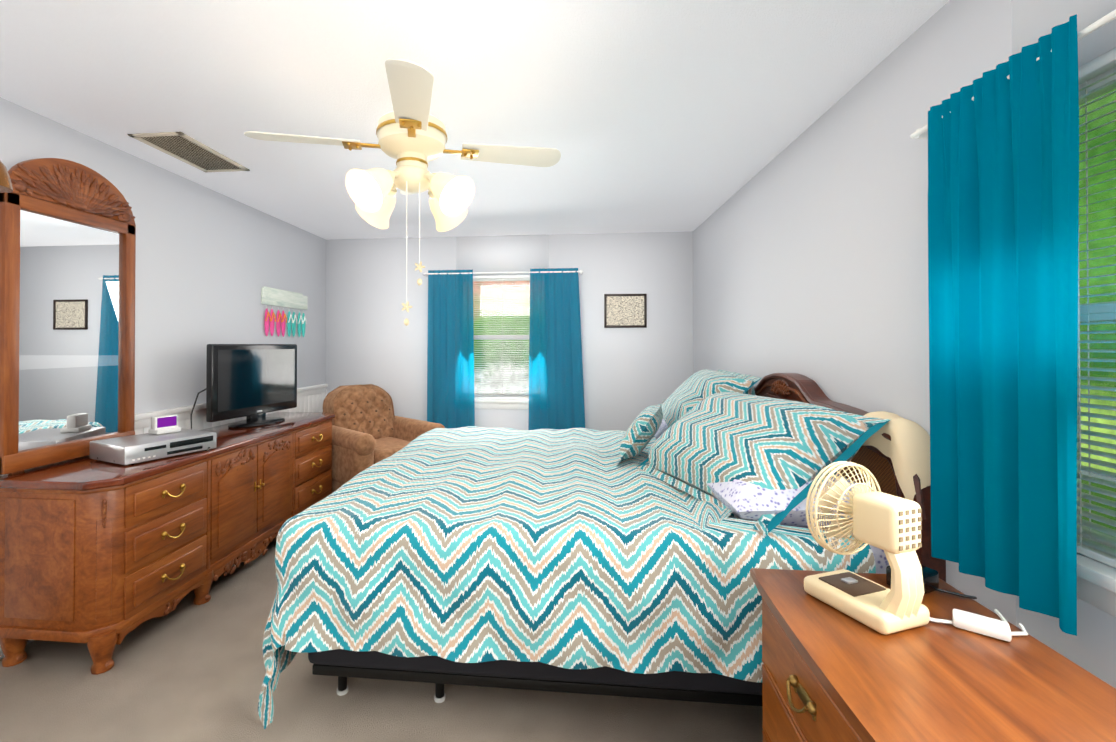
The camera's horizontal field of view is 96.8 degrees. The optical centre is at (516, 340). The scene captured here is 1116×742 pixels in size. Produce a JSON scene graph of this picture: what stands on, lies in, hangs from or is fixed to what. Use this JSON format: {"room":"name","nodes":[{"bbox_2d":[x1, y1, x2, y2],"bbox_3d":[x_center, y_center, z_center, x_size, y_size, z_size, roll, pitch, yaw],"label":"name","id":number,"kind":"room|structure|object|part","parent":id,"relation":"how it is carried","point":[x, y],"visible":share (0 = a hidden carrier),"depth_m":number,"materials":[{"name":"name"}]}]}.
{"room":"bedroom","nodes":[
{"label":"bedroom","id":0,"kind":"room"},
{"bbox_2d":[0,97,325,413],"bbox_3d":[-2.350,0.156,1.960,0.160,2.440,6.560,0,0,6],"label":"wall","id":1,"kind":"structure","parent":0,"point":[210,264],"depth_m":3.23,"materials":[{"name":"grey paint"}]},
{"bbox_2d":[0,384,327,658],"bbox_3d":[-2.252,0.894,1.958,0.035,0.965,6.268,0,0,6],"label":"beadboard","id":2,"kind":"object","parent":1,"relation":"attached to","point":[310,398],"visible":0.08,"depth_m":3.31,"materials":[{"name":"white"}]},
{"bbox_2d":[261,286,307,337],"bbox_3d":[-2.013,-0.236,4.326,0.031,0.407,0.690,0,0,6],"label":"sign","id":3,"kind":"object","parent":1,"relation":"attached to","point":[279,297],"visible":1,"depth_m":4.27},
{"bbox_2d":[0,536,762,741],"bbox_3d":[-0.455,1.415,1.757,3.970,0.080,6.560,0,0,6],"label":"floor","id":4,"kind":"structure","parent":0,"point":[187,669],"depth_m":1.87,"materials":[{"name":"carpet"}]},
{"bbox_2d":[0,158,334,674],"bbox_3d":[-1.828,0.262,3.072,0.569,2.247,2.100,0,0,6],"label":"dresser","id":5,"kind":"object","parent":4,"relation":"on","point":[101,559],"visible":0.92,"depth_m":2.30,"materials":[{"name":"brown wood"}]},
{"bbox_2d":[0,158,135,474],"bbox_3d":[-2.149,-0.144,2.409,0.054,1.446,0.648,0,0,6],"label":"mirror","id":6,"kind":"object","parent":5,"relation":"on","point":[68,234],"depth_m":2.35,"materials":[{"name":"brown wood"}]},
{"bbox_2d":[0,161,12,192],"bbox_3d":[-0.782,-0.642,0.729,0.060,0.862,0.060,0,0,6],"label":"bronze ornament","id":7,"kind":"object","parent":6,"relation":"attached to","point":[5,184],"visible":1,"depth_m":0.73,"materials":[{"name":"brown"}]},
{"bbox_2d":[90,428,216,464],"bbox_3d":[-1.837,0.534,2.516,0.314,0.092,0.431,0,-1,26],"label":"vcr","id":8,"kind":"object","parent":5,"relation":"on","point":[130,450],"visible":1,"depth_m":2.40,"materials":[{"name":"silver metal"}]},
{"bbox_2d":[148,414,180,434],"bbox_3d":[-1.873,0.443,2.630,0.085,0.090,0.120,0,-1,26],"label":"clock radio","id":9,"kind":"object","parent":8,"relation":"on","point":[163,424],"visible":1,"depth_m":2.60,"materials":[{"name":"white plastic"}]},
{"bbox_2d":[190,344,296,428],"bbox_3d":[-1.899,0.305,3.462,0.357,0.565,0.916,0,0,6],"label":"tv","id":10,"kind":"object","parent":5,"relation":"on","point":[254,384],"visible":1,"depth_m":3.43,"materials":[{"name":"black plastic"}]},
{"bbox_2d":[323,384,444,491],"bbox_3d":[-1.252,0.902,4.420,0.950,0.989,0.876,0,-1,44],"label":"armchair","id":11,"kind":"object","parent":4,"relation":"on","point":[369,428],"visible":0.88,"depth_m":4.41,"materials":[{"name":"brown fabric"}]},
{"bbox_2d":[258,369,945,729],"bbox_3d":[0.313,0.774,2.644,2.287,1.215,2.188,0,0,6],"label":"bed","id":12,"kind":"object","parent":4,"relation":"on","point":[597,562],"visible":0.92,"depth_m":1.68,"materials":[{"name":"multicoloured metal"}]},
{"bbox_3d":[1.389,0.773,2.535,0.087,1.215,2.038,0,0,6],"label":"headboard","id":13,"kind":"part","parent":12,"relation":"part of","materials":[{"name":"brown wood"}]},
{"bbox_2d":[863,411,930,500],"bbox_3d":[1.301,0.401,1.677,0.125,0.298,0.270,0,0,6],"label":"throw","id":14,"kind":"object","parent":12,"relation":"on","point":[900,447],"depth_m":1.63,"materials":[{"name":"beige fabric"}]},
{"bbox_2d":[750,568,1115,741],"bbox_3d":[0.842,1.007,0.789,0.532,0.720,1.226,0,0,6],"label":"chest","id":15,"kind":"object","parent":4,"relation":"on","point":[830,673],"visible":0.96,"depth_m":0.98,"materials":[{"name":"brown wood"}]},
{"bbox_2d":[804,461,929,634],"bbox_3d":[0.831,0.477,1.202,0.235,0.345,0.247,0,0,6],"label":"desk fan","id":16,"kind":"object","parent":15,"relation":"on","point":[890,525],"visible":1,"depth_m":1.15,"materials":[{"name":"beige plastic"}]},
{"bbox_2d":[886,565,938,593],"bbox_3d":[1.041,0.624,1.300,0.100,0.052,0.075,0,0,-22],"label":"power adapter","id":17,"kind":"object","parent":15,"relation":"on","point":[931,579],"visible":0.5,"depth_m":1.28,"materials":[{"name":"black plastic"}]},
{"bbox_2d":[930,588,1028,635],"bbox_3d":[1.034,0.644,1.189,0.234,0.007,0.206,0,0,6],"label":"cord","id":18,"kind":"object","parent":15,"relation":"on","point":[1021,626],"visible":0.71,"depth_m":1.14,"materials":[{"name":"white plastic"}]},
{"bbox_2d":[952,609,1011,641],"bbox_3d":[1.041,0.635,1.109,0.095,0.026,0.058,0,-1,41],"label":"switch","id":19,"kind":"object","parent":15,"relation":"on","point":[984,625],"visible":1,"depth_m":1.10,"materials":[{"name":"white plastic"}]},
{"bbox_2d":[0,0,948,239],"bbox_3d":[-0.455,-1.105,1.777,3.970,0.080,6.560,0,0,6],"label":"ceiling","id":20,"kind":"structure","parent":0,"point":[664,115],"depth_m":2.07,"materials":[{"name":"white paint"}]},
{"bbox_2d":[127,132,249,172],"bbox_3d":[-1.818,-1.052,2.785,0.295,0.010,0.550,0,0,6],"label":"ceiling vent","id":21,"kind":"object","parent":20,"relation":"in","point":[184,148],"visible":1,"depth_m":2.74,"materials":[{"name":"silver metal"}]},
{"bbox_2d":[244,58,560,325],"bbox_3d":[-0.426,-0.561,2.011,0.936,1.004,0.936,0,-1,34],"label":"ceiling fan","id":22,"kind":"object","parent":20,"relation":"hanging from","point":[411,133],"visible":1,"depth_m":1.93,"materials":[{"name":"beige metal"}]},
{"bbox_2d":[326,231,692,430],"bbox_3d":[-0.052,0.180,4.942,3.810,2.440,0.160,0,0,6],"label":"wall","id":23,"kind":"structure","parent":0,"point":[630,375],"depth_m":4.85,"materials":[{"name":"grey paint"}]},
{"bbox_2d":[473,278,529,408],"bbox_3d":[-0.140,0.010,4.915,0.980,1.320,0.155,0,0,6],"label":"window","id":24,"kind":"structure","parent":23,"relation":"in","point":[501,403],"depth_m":4.94,"materials":[{"name":"white"}]},
{"bbox_2d":[473,275,529,398],"bbox_3d":[-0.142,-0.036,4.902,0.904,1.224,0.033,0,0,6],"label":"window blinds","id":25,"kind":"object","parent":24,"relation":"attached to","point":[502,277],"visible":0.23,"depth_m":4.90,"materials":[{"name":"white plastic"}]},
{"bbox_2d":[423,268,584,429],"bbox_3d":[-0.127,0.142,4.816,1.587,1.675,0.106,0,0,6],"label":"curtain","id":26,"kind":"object","parent":23,"relation":"attached to","point":[556,393],"visible":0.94,"depth_m":4.76,"materials":[{"name":"teal fabric"}]},
{"bbox_3d":[-0.139,-0.661,4.831,1.560,0.030,0.091,0,0,6],"label":"curtain rod","id":27,"kind":"part","parent":26,"relation":"part of","materials":[{"name":"white plastic"}]},
{"bbox_2d":[604,294,646,327],"bbox_3d":[1.043,-0.289,4.743,0.400,0.325,0.020,0,0,6],"label":"picture frame","id":28,"kind":"object","parent":23,"relation":"attached to","point":[625,310],"visible":1,"depth_m":4.74,"materials":[{"name":"brown"}]},
{"bbox_2d":[693,0,1115,688],"bbox_3d":[1.432,0.152,1.495,0.160,2.440,6.400,0,0,6],"label":"wall","id":29,"kind":"structure","parent":0,"point":[811,252],"depth_m":1.98,"materials":[{"name":"grey paint"}]},
{"bbox_2d":[910,9,1115,635],"bbox_3d":[1.210,-0.039,0.710,0.122,1.340,1.770,0,0,6],"label":"curtain","id":30,"kind":"object","parent":29,"relation":"attached to","point":[1003,188],"visible":1,"depth_m":1.24,"materials":[{"name":"teal fabric"}]},
{"bbox_3d":[1.227,-0.669,0.713,0.087,0.030,1.770,0,0,6],"label":"curtain rod","id":31,"kind":"part","parent":30,"relation":"part of","materials":[{"name":"white plastic"}]},
{"bbox_2d":[1077,67,1115,616],"bbox_3d":[1.314,-0.029,0.704,0.155,1.250,1.300,0,0,6],"label":"window","id":32,"kind":"structure","parent":29,"relation":"in","point":[1096,583],"depth_m":1.17,"materials":[{"name":"white"}]},
{"bbox_2d":[1077,48,1115,567],"bbox_3d":[1.300,-0.075,0.706,0.033,1.154,1.224,0,0,6],"label":"window blinds","id":33,"kind":"object","parent":32,"relation":"attached to","point":[1099,65],"visible":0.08,"depth_m":1.15,"materials":[{"name":"white plastic"}]},
{"label":"outside","id":34,"kind":"structure","parent":0,"visible":0},
{"bbox_2d":[473,281,529,392],"bbox_3d":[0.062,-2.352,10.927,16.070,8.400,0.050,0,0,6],"label":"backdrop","id":35,"kind":"structure","parent":34,"point":[493,294],"depth_m":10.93,"materials":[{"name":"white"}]},
{"bbox_2d":[1079,89,1115,472],"bbox_3d":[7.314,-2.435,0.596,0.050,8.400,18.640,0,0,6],"label":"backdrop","id":36,"kind":"structure","parent":34,"point":[1096,216],"depth_m":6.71,"materials":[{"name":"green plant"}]},
{"bbox_2d":[1081,479,1115,529],"bbox_3d":[-0.794,1.922,1.486,16.270,0.100,18.840,0,0,6],"label":"lawn","id":37,"kind":"structure","parent":34,"point":[1097,503],"depth_m":5.81,"materials":[{"name":"green plant"}]}
]}

